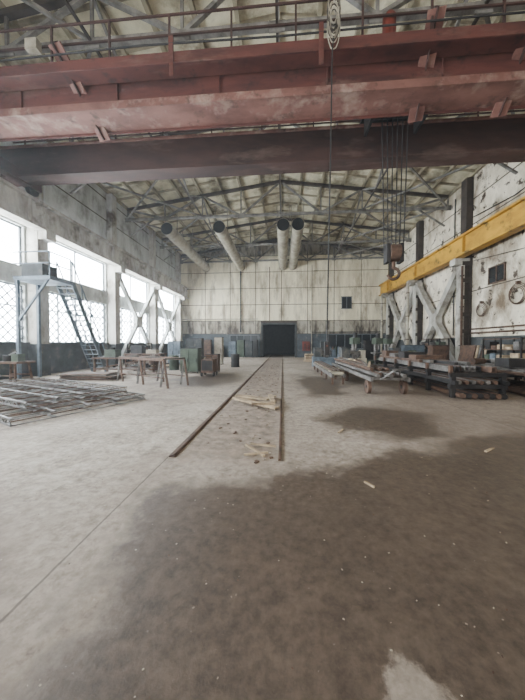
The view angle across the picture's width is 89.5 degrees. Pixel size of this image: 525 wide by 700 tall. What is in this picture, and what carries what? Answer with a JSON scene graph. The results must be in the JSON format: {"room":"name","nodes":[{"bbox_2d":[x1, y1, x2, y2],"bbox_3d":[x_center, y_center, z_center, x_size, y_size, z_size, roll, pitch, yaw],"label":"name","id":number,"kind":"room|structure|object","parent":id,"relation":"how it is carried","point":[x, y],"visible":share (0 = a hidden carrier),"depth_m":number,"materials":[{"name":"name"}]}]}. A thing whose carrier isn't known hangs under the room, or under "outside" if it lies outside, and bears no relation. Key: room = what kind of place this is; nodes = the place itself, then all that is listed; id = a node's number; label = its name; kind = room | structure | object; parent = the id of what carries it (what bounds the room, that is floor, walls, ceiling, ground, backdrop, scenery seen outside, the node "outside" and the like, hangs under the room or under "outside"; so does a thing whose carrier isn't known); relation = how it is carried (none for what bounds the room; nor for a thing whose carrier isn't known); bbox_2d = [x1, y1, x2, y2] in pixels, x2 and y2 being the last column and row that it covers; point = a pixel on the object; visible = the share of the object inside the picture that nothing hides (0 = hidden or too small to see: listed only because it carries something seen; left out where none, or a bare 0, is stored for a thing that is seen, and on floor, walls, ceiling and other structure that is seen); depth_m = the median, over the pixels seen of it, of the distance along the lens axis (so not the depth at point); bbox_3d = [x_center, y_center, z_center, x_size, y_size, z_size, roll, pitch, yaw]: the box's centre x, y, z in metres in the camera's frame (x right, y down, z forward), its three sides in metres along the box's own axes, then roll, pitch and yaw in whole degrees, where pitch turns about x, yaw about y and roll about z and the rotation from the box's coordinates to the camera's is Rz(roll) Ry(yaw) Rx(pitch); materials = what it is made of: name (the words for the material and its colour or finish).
{"room":"factory floor","nodes":[
{"label":"factory floor","id":0,"kind":"room"},
{"bbox_2d":[0,139,180,379],"bbox_3d":[-11.793,-5.104,13.332,0.420,12.800,39.000,0,1,4],"label":"wall","id":1,"kind":"structure","parent":0,"point":[86,206],"depth_m":17.12,"materials":[{"name":"paint"}]},
{"bbox_2d":[0,218,23,341],"bbox_3d":[-11.992,-3.103,10.383,0.162,5.666,5.232,0,1,4],"label":"window","id":2,"kind":"structure","parent":1,"relation":"in","point":[10,233],"depth_m":12.41,"materials":[{"name":"white glass"}]},
{"bbox_2d":[48,243,105,342],"bbox_3d":[-11.532,-3.239,16.364,0.162,5.666,5.232,0,1,4],"label":"window","id":3,"kind":"structure","parent":1,"relation":"in","point":[90,272],"depth_m":16.28,"materials":[{"name":"white glass"}]},
{"bbox_2d":[0,342,167,343],"bbox_3d":[-11.546,-0.344,13.396,0.120,0.080,38.950,0,1,4],"label":"trim","id":4,"kind":"structure","parent":1,"relation":"attached to","point":[0,342],"depth_m":14.36,"materials":[{"name":"paint"}]},
{"bbox_2d":[120,274,147,342],"bbox_3d":[-11.072,-3.375,22.345,0.162,5.666,5.232,0,1,4],"label":"window","id":5,"kind":"structure","parent":1,"relation":"in","point":[137,289],"depth_m":22.64,"materials":[{"name":"white glass"}]},
{"bbox_2d":[158,290,173,342],"bbox_3d":[-10.607,-3.512,28.375,0.162,5.666,5.332,0,1,4],"label":"window","id":6,"kind":"structure","parent":1,"relation":"in","point":[167,298],"depth_m":28.95,"materials":[{"name":"white glass"}]},
{"bbox_2d":[0,354,524,699],"bbox_3d":[1.105,1.365,17.001,25.600,0.300,48.000,0,1,4],"label":"floor","id":7,"kind":"structure","parent":0,"point":[87,631],"depth_m":2.13,"materials":[{"name":"concrete"}]},
{"bbox_2d":[0,351,35,381],"bbox_3d":[-10.108,0.700,10.726,1.200,1.325,0.800,0,1,4],"label":"work table","id":8,"kind":"object","parent":7,"relation":"on","point":[12,358],"visible":0.91,"depth_m":10.59,"materials":[{"name":"metal"}]},
{"bbox_2d":[25,139,55,375],"bbox_3d":[-11.060,-4.853,13.281,1.050,12.300,0.620,0,1,4],"label":"column","id":9,"kind":"structure","parent":7,"relation":"on","point":[36,240],"depth_m":13.12,"materials":[{"name":"concrete"}]},
{"bbox_2d":[0,177,188,298],"bbox_3d":[-10.812,-6.555,13.148,0.560,1.410,38.850,0,1,4],"label":"beam","id":10,"kind":"structure","parent":9,"relation":"attached to","point":[16,204],"depth_m":14.68,"materials":[{"name":"concrete"}]},
{"bbox_2d":[12,250,105,378],"bbox_3d":[-10.011,-1.519,13.565,1.750,5.723,3.820,0,1,4],"label":"staircase","id":11,"kind":"structure","parent":7,"relation":"on","point":[39,274],"depth_m":12.77,"materials":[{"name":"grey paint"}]},
{"bbox_2d":[0,381,144,426],"bbox_3d":[-6.691,1.333,7.800,5.971,0.155,2.935,1,1,29],"label":"mesh panel","id":12,"kind":"object","parent":7,"relation":"on","point":[104,399],"visible":0.42,"depth_m":6.38,"materials":[{"name":"grey metal"}]},
{"bbox_2d":[0,377,126,409],"bbox_3d":[-7.088,1.157,8.071,5.621,0.155,2.435,1,1,27],"label":"mesh panel","id":13,"kind":"object","parent":12,"relation":"on","point":[25,390],"visible":1,"depth_m":7.50,"materials":[{"name":"grey metal"}]},
{"bbox_2d":[56,372,125,379],"bbox_3d":[-7.747,1.174,12.067,2.492,0.265,1.374,0,1,4],"label":"sheets","id":14,"kind":"object","parent":7,"relation":"on","point":[74,375],"visible":0.92,"depth_m":11.60,"materials":[{"name":"grey metal"}]},
{"bbox_2d":[97,353,115,366],"bbox_3d":[-9.851,0.712,16.675,0.660,1.014,0.940,0,1,4],"label":"machine","id":15,"kind":"object","parent":7,"relation":"on","point":[110,361],"visible":0.25,"depth_m":16.51,"materials":[{"name":"blue paint"}]},
{"bbox_2d":[106,194,125,365],"bbox_3d":[-10.600,-4.988,19.262,1.050,12.300,0.620,0,1,4],"label":"column","id":16,"kind":"structure","parent":7,"relation":"on","point":[113,272],"depth_m":19.04,"materials":[{"name":"concrete"}]},
{"bbox_2d":[91,347,154,374],"bbox_3d":[-7.382,0.567,14.225,2.900,1.420,1.200,0,1,4],"label":"work table","id":17,"kind":"object","parent":7,"relation":"on","point":[113,353],"visible":0.67,"depth_m":13.95,"materials":[{"name":"metal"}]},
{"bbox_2d":[127,343,151,364],"bbox_3d":[-9.713,0.272,21.069,0.660,1.700,2.560,0,1,4],"label":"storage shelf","id":18,"kind":"object","parent":7,"relation":"on","point":[147,346],"visible":0.23,"depth_m":20.79,"materials":[{"name":"metal"}]},
{"bbox_2d":[126,364,152,370],"bbox_3d":[-7.352,1.027,15.637,2.165,0.417,0.634,0,1,4],"label":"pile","id":19,"kind":"object","parent":7,"relation":"on","point":[130,366],"visible":0.43,"depth_m":15.49,"materials":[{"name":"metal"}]},
{"bbox_2d":[123,345,166,366],"bbox_3d":[-8.110,0.432,18.441,2.600,1.500,1.100,0,1,4],"label":"work table","id":20,"kind":"object","parent":7,"relation":"on","point":[135,349],"visible":0.65,"depth_m":18.11,"materials":[{"name":"metal"}]},
{"bbox_2d":[117,355,188,388],"bbox_3d":[-4.600,0.817,10.893,3.659,1.089,0.982,1,2,35],"label":"trestle","id":21,"kind":"object","parent":7,"relation":"on","point":[139,358],"visible":0.98,"depth_m":10.47,"materials":[{"name":"metal"}]},
{"bbox_2d":[149,355,158,370],"bbox_3d":[-6.672,0.766,16.281,0.616,0.930,0.616,0,1,4],"label":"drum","id":22,"kind":"object","parent":7,"relation":"on","point":[150,362],"visible":0.46,"depth_m":16.11,"materials":[{"name":"metal"}]},
{"bbox_2d":[149,230,162,349],"bbox_3d":[-10.140,-5.124,25.243,1.050,12.300,0.620,0,1,4],"label":"column","id":23,"kind":"structure","parent":7,"relation":"on","point":[153,306],"depth_m":25.02,"materials":[{"name":"concrete"}]},
{"bbox_2d":[120,274,154,364],"bbox_3d":[-10.465,-2.357,22.321,0.320,6.900,5.538,0,1,4],"label":"brace","id":24,"kind":"object","parent":23,"relation":"attached to","point":[137,320],"visible":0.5,"depth_m":21.80,"materials":[{"name":"white paint"}]},
{"bbox_2d":[158,290,179,352],"bbox_3d":[-10.001,-2.494,28.352,0.320,6.900,5.637,0,1,4],"label":"brace","id":25,"kind":"object","parent":23,"relation":"attached to","point":[168,323],"visible":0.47,"depth_m":27.74,"materials":[{"name":"white paint"}]},
{"bbox_2d":[169,355,178,369],"bbox_3d":[-5.460,0.763,16.389,0.616,0.930,0.616,0,1,4],"label":"drum","id":26,"kind":"object","parent":7,"relation":"on","point":[173,364],"visible":0.89,"depth_m":16.14,"materials":[{"name":"green paint"}]},
{"bbox_2d":[168,341,182,364],"bbox_3d":[-6.827,0.214,20.780,1.040,1.830,0.670,0,1,4],"label":"tall cabinet","id":27,"kind":"object","parent":7,"relation":"on","point":[174,347],"visible":0.57,"depth_m":20.48,"materials":[{"name":"metal"}]},
{"bbox_2d":[175,252,185,340],"bbox_3d":[-9.672,-5.262,31.323,1.050,12.300,0.620,0,1,4],"label":"column","id":28,"kind":"structure","parent":7,"relation":"on","point":[178,317],"depth_m":31.08,"materials":[{"name":"concrete"}]},
{"bbox_2d":[180,348,200,372],"bbox_3d":[-3.981,0.576,14.751,1.040,1.380,0.670,0,1,4],"label":"cabinet","id":29,"kind":"object","parent":7,"relation":"on","point":[192,356],"visible":0.78,"depth_m":14.45,"materials":[{"name":"green metal"}]},
{"bbox_2d":[185,338,203,358],"bbox_3d":[-5.086,0.133,19.942,1.240,2.030,0.670,0,1,4],"label":"tall cabinet","id":30,"kind":"object","parent":7,"relation":"on","point":[190,342],"visible":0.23,"depth_m":19.63,"materials":[{"name":"metal"}]},
{"bbox_2d":[204,340,211,355],"bbox_3d":[-6.581,-0.186,31.788,0.940,2.130,0.670,0,1,4],"label":"locker","id":31,"kind":"object","parent":7,"relation":"on","point":[207,343],"visible":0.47,"depth_m":31.48,"materials":[{"name":"metal"}]},
{"bbox_2d":[200,356,217,375],"bbox_3d":[-2.688,0.788,13.317,0.660,1.014,0.940,0,1,4],"label":"machine","id":32,"kind":"object","parent":7,"relation":"on","point":[208,365],"visible":0.98,"depth_m":12.96,"materials":[{"name":"metal"}]},
{"bbox_2d":[205,354,219,371],"bbox_3d":[-2.846,0.741,15.169,0.740,1.030,0.670,0,1,4],"label":"base cabinet","id":33,"kind":"object","parent":7,"relation":"on","point":[217,356],"visible":0.38,"depth_m":14.87,"materials":[{"name":"metal"}]},
{"bbox_2d":[214,337,223,364],"bbox_3d":[-3.414,0.063,20.815,0.640,2.130,0.670,0,1,4],"label":"tall cabinet","id":34,"kind":"object","parent":7,"relation":"on","point":[218,341],"visible":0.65,"depth_m":20.51,"materials":[{"name":"metal"}]},
{"bbox_2d":[169,354,272,456],"bbox_3d":[0.117,1.089,21.886,0.090,0.030,36.400,0,1,4],"label":"track","id":35,"kind":"object","parent":7,"relation":"on","point":[187,440],"visible":1,"depth_m":5.18,"materials":[{"name":"metal"}]},
{"bbox_2d":[228,341,236,356],"bbox_3d":[-3.582,-0.083,31.659,0.890,1.930,0.670,0,1,4],"label":"locker","id":36,"kind":"object","parent":7,"relation":"on","point":[232,344],"visible":0.7,"depth_m":31.35,"materials":[{"name":"metal"}]},
{"bbox_2d":[231,354,239,366],"bbox_3d":[-1.894,0.717,18.421,0.616,0.930,0.616,0,1,4],"label":"drum","id":37,"kind":"object","parent":7,"relation":"on","point":[235,358],"visible":0.96,"depth_m":18.16,"materials":[{"name":"metal"}]},
{"bbox_2d":[237,340,244,357],"bbox_3d":[-2.585,-0.157,31.581,0.890,2.080,0.670,0,1,4],"label":"locker","id":38,"kind":"object","parent":7,"relation":"on","point":[240,343],"visible":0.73,"depth_m":31.28,"materials":[{"name":"green metal"}]},
{"bbox_2d":[245,341,252,357],"bbox_3d":[-1.588,-0.080,31.506,0.890,1.930,0.670,0,1,4],"label":"locker","id":39,"kind":"object","parent":7,"relation":"on","point":[248,344],"visible":0.89,"depth_m":31.21,"materials":[{"name":"metal"}]},
{"bbox_2d":[1,367,507,697],"bbox_3d":[1.180,1.349,10.662,15.477,0.020,16.557,-1,2,-34],"label":"debris","id":40,"kind":"object","parent":7,"relation":"on","point":[235,432],"visible":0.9,"depth_m":3.70,"materials":[{"name":"wood"}]},
{"bbox_2d":[232,394,278,409],"bbox_3d":[-0.218,1.339,7.135,1.336,0.198,1.704,0,1,4],"label":"planks","id":41,"kind":"object","parent":7,"relation":"on","point":[270,404],"visible":1,"depth_m":6.98,"materials":[{"name":"brown wood"}]},
{"bbox_2d":[253,340,257,357],"bbox_3d":[-0.840,-0.153,31.447,0.540,2.080,0.670,0,1,4],"label":"locker","id":42,"kind":"object","parent":7,"relation":"on","point":[255,342],"visible":0.94,"depth_m":31.15,"materials":[{"name":"grey metal"}]},
{"bbox_2d":[278,354,282,460],"bbox_3d":[1.633,1.091,21.769,0.040,0.030,36.400,0,1,4],"label":"track","id":43,"kind":"object","parent":7,"relation":"on","point":[280,429],"visible":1,"depth_m":5.04,"materials":[{"name":"metal"}]},
{"bbox_2d":[303,354,312,361],"bbox_3d":[4.272,0.700,24.266,1.000,0.700,1.000,0,1,4],"label":"wooden crate","id":44,"kind":"object","parent":7,"relation":"on","point":[307,357],"visible":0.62,"depth_m":23.86,"materials":[{"name":"brown wood"}]},
{"bbox_2d":[312,347,336,366],"bbox_3d":[4.346,0.501,18.695,1.600,1.350,0.885,0,1,4],"label":"lathe","id":45,"kind":"object","parent":7,"relation":"on","point":[318,352],"visible":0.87,"depth_m":18.39,"materials":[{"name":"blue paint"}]},
{"bbox_2d":[320,342,329,355],"bbox_3d":[6.258,0.082,26.592,0.940,1.830,0.570,0,1,4],"label":"tall cabinet","id":46,"kind":"object","parent":7,"relation":"on","point":[321,343],"visible":0.2,"depth_m":26.35,"materials":[{"name":"metal"}]},
{"bbox_2d":[313,361,345,383],"bbox_3d":[3.224,1.015,13.569,0.530,0.555,6.500,0,1,4],"label":"conveyor","id":47,"kind":"object","parent":7,"relation":"on","point":[332,371],"visible":0.98,"depth_m":11.78,"materials":[{"name":"grey metal"}]},
{"bbox_2d":[330,346,341,356],"bbox_3d":[8.698,0.188,30.936,1.840,1.420,0.234,0,1,4],"label":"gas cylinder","id":48,"kind":"object","parent":7,"relation":"on","point":[336,348],"visible":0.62,"depth_m":30.87,"materials":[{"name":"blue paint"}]},
{"bbox_2d":[337,347,356,357],"bbox_3d":[7.383,0.404,22.974,1.600,1.350,0.885,0,1,4],"label":"lathe","id":49,"kind":"object","parent":7,"relation":"on","point":[338,354],"visible":0.06,"depth_m":22.91,"materials":[{"name":"blue paint"}]},
{"bbox_2d":[338,348,366,369],"bbox_3d":[5.711,0.542,16.886,1.600,1.350,0.885,0,1,4],"label":"lathe","id":50,"kind":"object","parent":7,"relation":"on","point":[344,352],"visible":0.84,"depth_m":16.60,"materials":[{"name":"paint"}]},
{"bbox_2d":[349,333,361,350],"bbox_3d":[6.700,-0.038,19.297,1.200,2.400,1.100,0,1,4],"label":"machine","id":51,"kind":"object","parent":7,"relation":"on","point":[354,340],"visible":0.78,"depth_m":18.96,"materials":[{"name":"green paint"}]},
{"bbox_2d":[244,429,493,487],"bbox_3d":[1.575,1.482,4.034,3.584,0.050,1.726,-1,1,-24],"label":"scraps","id":52,"kind":"object","parent":7,"relation":"on","point":[256,452],"visible":1,"depth_m":3.93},
{"bbox_2d":[332,357,409,393],"bbox_3d":[4.179,0.892,11.326,1.240,0.897,7.420,0,1,4],"label":"trolley","id":53,"kind":"object","parent":7,"relation":"on","point":[357,367],"visible":0.92,"depth_m":8.99,"materials":[{"name":"grey metal"}]},
{"bbox_2d":[363,340,378,359],"bbox_3d":[10.131,0.073,24.789,1.240,1.930,0.670,0,1,4],"label":"tall cabinet","id":54,"kind":"object","parent":7,"relation":"on","point":[368,346],"visible":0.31,"depth_m":24.51,"materials":[{"name":"metal"}]},
{"bbox_2d":[367,333,385,363],"bbox_3d":[8.786,-0.061,20.340,1.200,2.400,1.100,0,1,4],"label":"machine","id":55,"kind":"object","parent":7,"relation":"on","point":[377,341],"visible":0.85,"depth_m":20.05,"materials":[{"name":"green paint"}]},
{"bbox_2d":[377,335,393,359],"bbox_3d":[10.673,-0.115,22.701,1.200,2.400,1.100,0,1,4],"label":"machine","id":56,"kind":"object","parent":7,"relation":"on","point":[387,340],"visible":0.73,"depth_m":22.41,"materials":[{"name":"green paint"}]},
{"bbox_2d":[383,262,393,344],"bbox_3d":[13.968,-5.221,29.500,1.050,12.300,0.610,0,1,4],"label":"column","id":57,"kind":"structure","parent":7,"relation":"on","point":[389,315],"depth_m":29.26,"materials":[{"name":"concrete"}]},
{"bbox_2d":[380,293,386,354],"bbox_3d":[13.197,-2.684,28.919,0.650,7.054,0.280,0,1,4],"label":"downpipe","id":58,"kind":"object","parent":57,"relation":"attached to","point":[382,294],"visible":0.73,"depth_m":28.83,"materials":[{"name":"metal"}]},
{"bbox_2d":[388,286,412,347],"bbox_3d":[13.829,-2.452,26.518,0.480,6.900,5.758,0,1,4],"label":"brace","id":59,"kind":"object","parent":57,"relation":"attached to","point":[400,320],"visible":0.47,"depth_m":26.47,"materials":[{"name":"metal"}]},
{"bbox_2d":[388,348,415,351],"bbox_3d":[8.925,0.541,16.939,1.600,1.350,0.885,0,1,4],"label":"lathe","id":60,"kind":"object","parent":7,"relation":"on","point":[394,349],"visible":0.08,"depth_m":16.66,"materials":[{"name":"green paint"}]},
{"bbox_2d":[401,345,424,351],"bbox_3d":[11.373,0.379,20.085,1.440,1.530,0.770,0,1,4],"label":"cabinet","id":61,"kind":"object","parent":7,"relation":"on","point":[419,348],"visible":0.22,"depth_m":19.73,"materials":[{"name":"blue metal"}]},
{"bbox_2d":[409,221,423,344],"bbox_3d":[13.500,-5.083,23.419,1.050,12.300,0.610,0,1,4],"label":"column","id":62,"kind":"structure","parent":7,"relation":"on","point":[417,310],"depth_m":23.20,"materials":[{"name":"metal"}]},
{"bbox_2d":[405,279,414,344],"bbox_3d":[12.737,-2.548,22.939,0.650,7.054,0.280,0,1,4],"label":"downpipe","id":63,"kind":"object","parent":62,"relation":"attached to","point":[413,280],"visible":0.94,"depth_m":22.86,"materials":[{"name":"metal"}]},
{"bbox_2d":[415,267,456,360],"bbox_3d":[13.365,-2.315,20.488,0.480,6.900,5.660,0,1,4],"label":"brace","id":64,"kind":"object","parent":62,"relation":"attached to","point":[435,316],"visible":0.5,"depth_m":19.83,"materials":[{"name":"concrete"}]},
{"bbox_2d":[418,338,449,354],"bbox_3d":[12.648,0.153,19.696,0.660,2.000,2.860,0,1,4],"label":"storage shelf","id":65,"kind":"object","parent":7,"relation":"on","point":[426,343],"visible":0.29,"depth_m":19.67,"materials":[{"name":"metal"}]},
{"bbox_2d":[428,345,449,359],"bbox_3d":[11.573,0.439,17.463,1.040,1.530,0.670,0,1,4],"label":"cabinet","id":66,"kind":"object","parent":7,"relation":"on","point":[432,349],"visible":0.39,"depth_m":17.15,"materials":[{"name":"wood"}]},
{"bbox_2d":[373,350,509,398],"bbox_3d":[6.623,0.717,11.144,1.600,1.260,7.200,0,1,4],"label":"rack","id":67,"kind":"object","parent":7,"relation":"on","point":[459,379],"visible":0.87,"depth_m":8.65,"materials":[{"name":"metal"}]},
{"bbox_2d":[450,177,473,360],"bbox_3d":[13.040,-4.947,17.439,1.050,12.300,0.610,0,1,4],"label":"column","id":68,"kind":"structure","parent":7,"relation":"on","point":[467,186],"depth_m":17.21,"materials":[{"name":"metal"}]},
{"bbox_2d":[458,266,463,351],"bbox_3d":[12.774,-2.142,17.089,0.356,6.493,0.254,0,1,4],"label":"downpipe","id":69,"kind":"object","parent":68,"relation":"attached to","point":[461,306],"visible":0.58,"depth_m":17.05,"materials":[{"name":"metal"}]},
{"bbox_2d":[458,345,486,361],"bbox_3d":[12.438,0.462,15.807,0.657,1.478,1.700,0,1,4],"label":"plates","id":70,"kind":"object","parent":7,"relation":"on","point":[467,352],"visible":0.51,"depth_m":15.72,"materials":[{"name":"brown metal"}]},
{"bbox_2d":[469,358,524,394],"bbox_3d":[9.066,0.831,9.654,2.100,1.100,4.400,0,1,4],"label":"bench","id":71,"kind":"object","parent":7,"relation":"on","point":[515,367],"visible":0.4,"depth_m":9.05,"materials":[{"name":"metal"}]},
{"bbox_2d":[482,337,524,378],"bbox_3d":[12.150,0.350,13.235,0.660,1.900,2.493,0,1,4],"label":"storage shelf","id":72,"kind":"object","parent":7,"relation":"on","point":[516,346],"visible":0.57,"depth_m":13.15,"materials":[{"name":"metal"}]},
{"bbox_2d":[0,0,524,255],"bbox_3d":[0.760,-12.174,12.206,25.600,2.213,39.600,0,1,4],"label":"ceiling","id":73,"kind":"structure","parent":0,"point":[169,189],"depth_m":18.79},
{"bbox_2d":[153,119,360,136],"bbox_3d":[0.913,-11.412,14.217,24.800,2.724,0.200,0,1,4],"label":"roof truss","id":74,"kind":"object","parent":73,"relation":"attached to","point":[355,119],"visible":0.02,"depth_m":14.51,"materials":[{"name":"metal"}]},
{"bbox_2d":[0,0,524,57],"bbox_3d":[0.453,-11.277,8.237,24.800,2.724,0.200,0,1,4],"label":"roof truss","id":75,"kind":"object","parent":73,"relation":"attached to","point":[22,10],"visible":0.66,"depth_m":8.46,"materials":[{"name":"metal"}]},
{"bbox_2d":[180,239,382,263],"bbox_3d":[2.225,-11.799,31.263,24.800,2.724,0.200,0,1,4],"label":"roof truss","id":76,"kind":"object","parent":73,"relation":"attached to","point":[272,240],"visible":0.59,"depth_m":31.02,"materials":[{"name":"metal"}]},
{"bbox_2d":[160,217,411,248],"bbox_3d":[1.834,-11.684,26.179,24.800,2.724,0.200,0,1,4],"label":"roof truss","id":77,"kind":"object","parent":73,"relation":"attached to","point":[341,225],"visible":0.74,"depth_m":25.93,"materials":[{"name":"metal"}]},
{"bbox_2d":[160,221,209,271],"bbox_3d":[-7.251,-10.575,26.753,1.040,2.470,11.100,0,1,4],"label":"ventilation duct","id":78,"kind":"object","parent":77,"relation":"hanging from","point":[167,229],"visible":0.98,"depth_m":24.25,"materials":[{"name":"metal"}]},
{"bbox_2d":[212,207,244,270],"bbox_3d":[-3.014,-10.567,26.427,1.040,2.470,11.100,0,1,4],"label":"ventilation duct","id":79,"kind":"object","parent":77,"relation":"hanging from","point":[219,227],"visible":1,"depth_m":23.37,"materials":[{"name":"metal"}]},
{"bbox_2d":[276,205,289,269],"bbox_3d":[2.022,-10.559,26.040,1.040,2.470,11.100,0,1,4],"label":"ventilation duct","id":80,"kind":"object","parent":77,"relation":"hanging from","point":[283,225],"visible":1,"depth_m":22.77,"materials":[{"name":"metal"}]},
{"bbox_2d":[288,206,303,269],"bbox_3d":[3.168,-10.556,25.951,1.040,2.470,11.100,0,1,4],"label":"ventilation duct","id":81,"kind":"object","parent":77,"relation":"hanging from","point":[297,226],"visible":0.99,"depth_m":22.83,"materials":[{"name":"metal"}]},
{"bbox_2d":[125,180,451,221],"bbox_3d":[1.373,-11.548,20.198,24.800,2.724,0.200,0,1,4],"label":"roof truss","id":82,"kind":"object","parent":73,"relation":"attached to","point":[275,183],"visible":0.83,"depth_m":20.10,"materials":[{"name":"metal"}]},
{"bbox_2d":[21,0,517,261],"bbox_3d":[1.109,-10.832,16.775,24.370,3.781,29.174,0,1,4],"label":"truss bracing","id":83,"kind":"object","parent":82,"relation":"attached to","point":[84,35],"visible":0.53,"depth_m":17.02,"materials":[{"name":"metal"}]},
{"bbox_2d":[264,325,294,353],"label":"door","id":84,"kind":"structure","parent":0,"point":[279,339],"depth_m":40.69,"materials":[{"name":"paint"}]},
{"bbox_2d":[180,238,387,357],"bbox_3d":[2.264,-6.425,31.893,25.600,14.600,0.380,0,1,4],"label":"wall","id":85,"kind":"structure","parent":0,"point":[214,293],"depth_m":31.68,"materials":[{"name":"white paint"}]},
{"bbox_2d":[229,335,258,345],"bbox_3d":[-2.242,-1.129,32.109,3.560,1.360,0.080,0,1,4],"label":"window","id":86,"kind":"structure","parent":85,"relation":"in","point":[232,337],"depth_m":32.09,"materials":[{"name":"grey glass"}]},
{"bbox_2d":[261,323,296,356],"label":"door frame","id":87,"kind":"structure","parent":85,"relation":"in","point":[262,324],"depth_m":31.95,"materials":[{"name":"paint"}]},
{"bbox_2d":[302,341,309,350],"bbox_3d":[5.175,-0.463,31.413,0.900,1.100,0.320,0,1,4],"label":"board","id":88,"kind":"object","parent":85,"relation":"attached to","point":[305,344],"visible":1,"depth_m":31.44,"materials":[{"name":"orange paint"}]},
{"bbox_2d":[341,296,351,308],"bbox_3d":[9.872,-5.556,31.076,1.260,1.460,0.080,0,1,4],"label":"window","id":89,"kind":"structure","parent":85,"relation":"in","point":[346,301],"depth_m":31.06,"materials":[{"name":"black glass"}]},
{"bbox_2d":[327,334,379,348],"bbox_3d":[10.670,-1.006,31.118,6.060,1.760,0.080,0,1,4],"label":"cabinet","id":90,"kind":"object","parent":85,"relation":"in","point":[343,340],"depth_m":31.18,"materials":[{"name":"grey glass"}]},
{"bbox_2d":[182,187,524,353],"bbox_3d":[1.643,-5.007,22.286,24.440,11.400,18.913,0,1,4],"label":"pipe","id":91,"kind":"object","parent":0,"point":[240,319],"depth_m":18.72,"materials":[{"name":"metal"}]},
{"bbox_2d":[388,162,524,362],"bbox_3d":[13.312,-5.060,11.401,0.420,12.800,39.000,0,1,4],"label":"wall","id":92,"kind":"structure","parent":0,"point":[493,184],"depth_m":16.09,"materials":[{"name":"paint"}]},
{"bbox_2d":[399,335,524,340],"bbox_3d":[13.069,-0.665,11.469,0.100,0.090,38.900,0,1,4],"label":"trim","id":93,"kind":"structure","parent":92,"relation":"attached to","point":[512,335],"depth_m":15.16,"materials":[{"name":"paint"}]},
{"bbox_2d":[476,301,486,316],"bbox_3d":[13.364,-2.511,16.170,0.200,0.954,0.867,0,1,4],"label":"cable coil","id":94,"kind":"object","parent":92,"relation":"attached to","point":[480,302],"visible":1,"depth_m":16.09,"materials":[{"name":"metal"}]},
{"bbox_2d":[488,262,505,284],"bbox_3d":[13.362,-4.344,15.125,0.070,1.000,1.200,0,1,4],"label":"window","id":95,"kind":"structure","parent":92,"relation":"in","point":[497,273],"depth_m":15.07,"materials":[{"name":"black glass"}]},
{"bbox_2d":[508,281,524,304],"bbox_3d":[13.172,-2.954,13.666,0.200,1.214,1.127,0,1,4],"label":"cable coil","id":96,"kind":"object","parent":92,"relation":"attached to","point":[516,282],"visible":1,"depth_m":13.61,"materials":[{"name":"metal"}]},
{"bbox_3d":[12.579,-4.811,11.458,1.050,12.300,0.610,0,1,4],"label":"column","id":97,"kind":"structure","parent":0,"visible":0},
{"bbox_2d":[379,196,524,295],"bbox_3d":[12.270,-6.515,11.373,0.560,1.410,38.850,0,1,4],"label":"beam","id":98,"kind":"structure","parent":97,"relation":"on","point":[510,220],"depth_m":16.00,"materials":[{"name":"yellow metal"}]},
{"bbox_2d":[0,0,524,196],"bbox_3d":[0.420,-8.585,9.303,24.420,2.802,5.200,0,1,4],"label":"crane","id":99,"kind":"object","parent":98,"relation":"on","point":[418,75],"visible":0.97,"depth_m":8.20,"materials":[{"name":"red paint"}]},
{"bbox_2d":[324,0,340,354],"bbox_3d":[1.842,-4.662,6.971,0.367,9.606,0.110,0,1,4],"label":"cable","id":100,"kind":"object","parent":99,"relation":"hanging from","point":[330,9],"visible":1,"depth_m":6.90,"materials":[{"name":"metal"}]},
{"bbox_2d":[382,116,408,280],"bbox_3d":[4.698,-5.379,9.448,0.667,5.794,0.683,-1,2,-41],"label":"hook block","id":101,"kind":"object","parent":99,"relation":"hanging from","point":[393,253],"visible":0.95,"depth_m":9.41,"materials":[{"name":"metal"}]}
]}

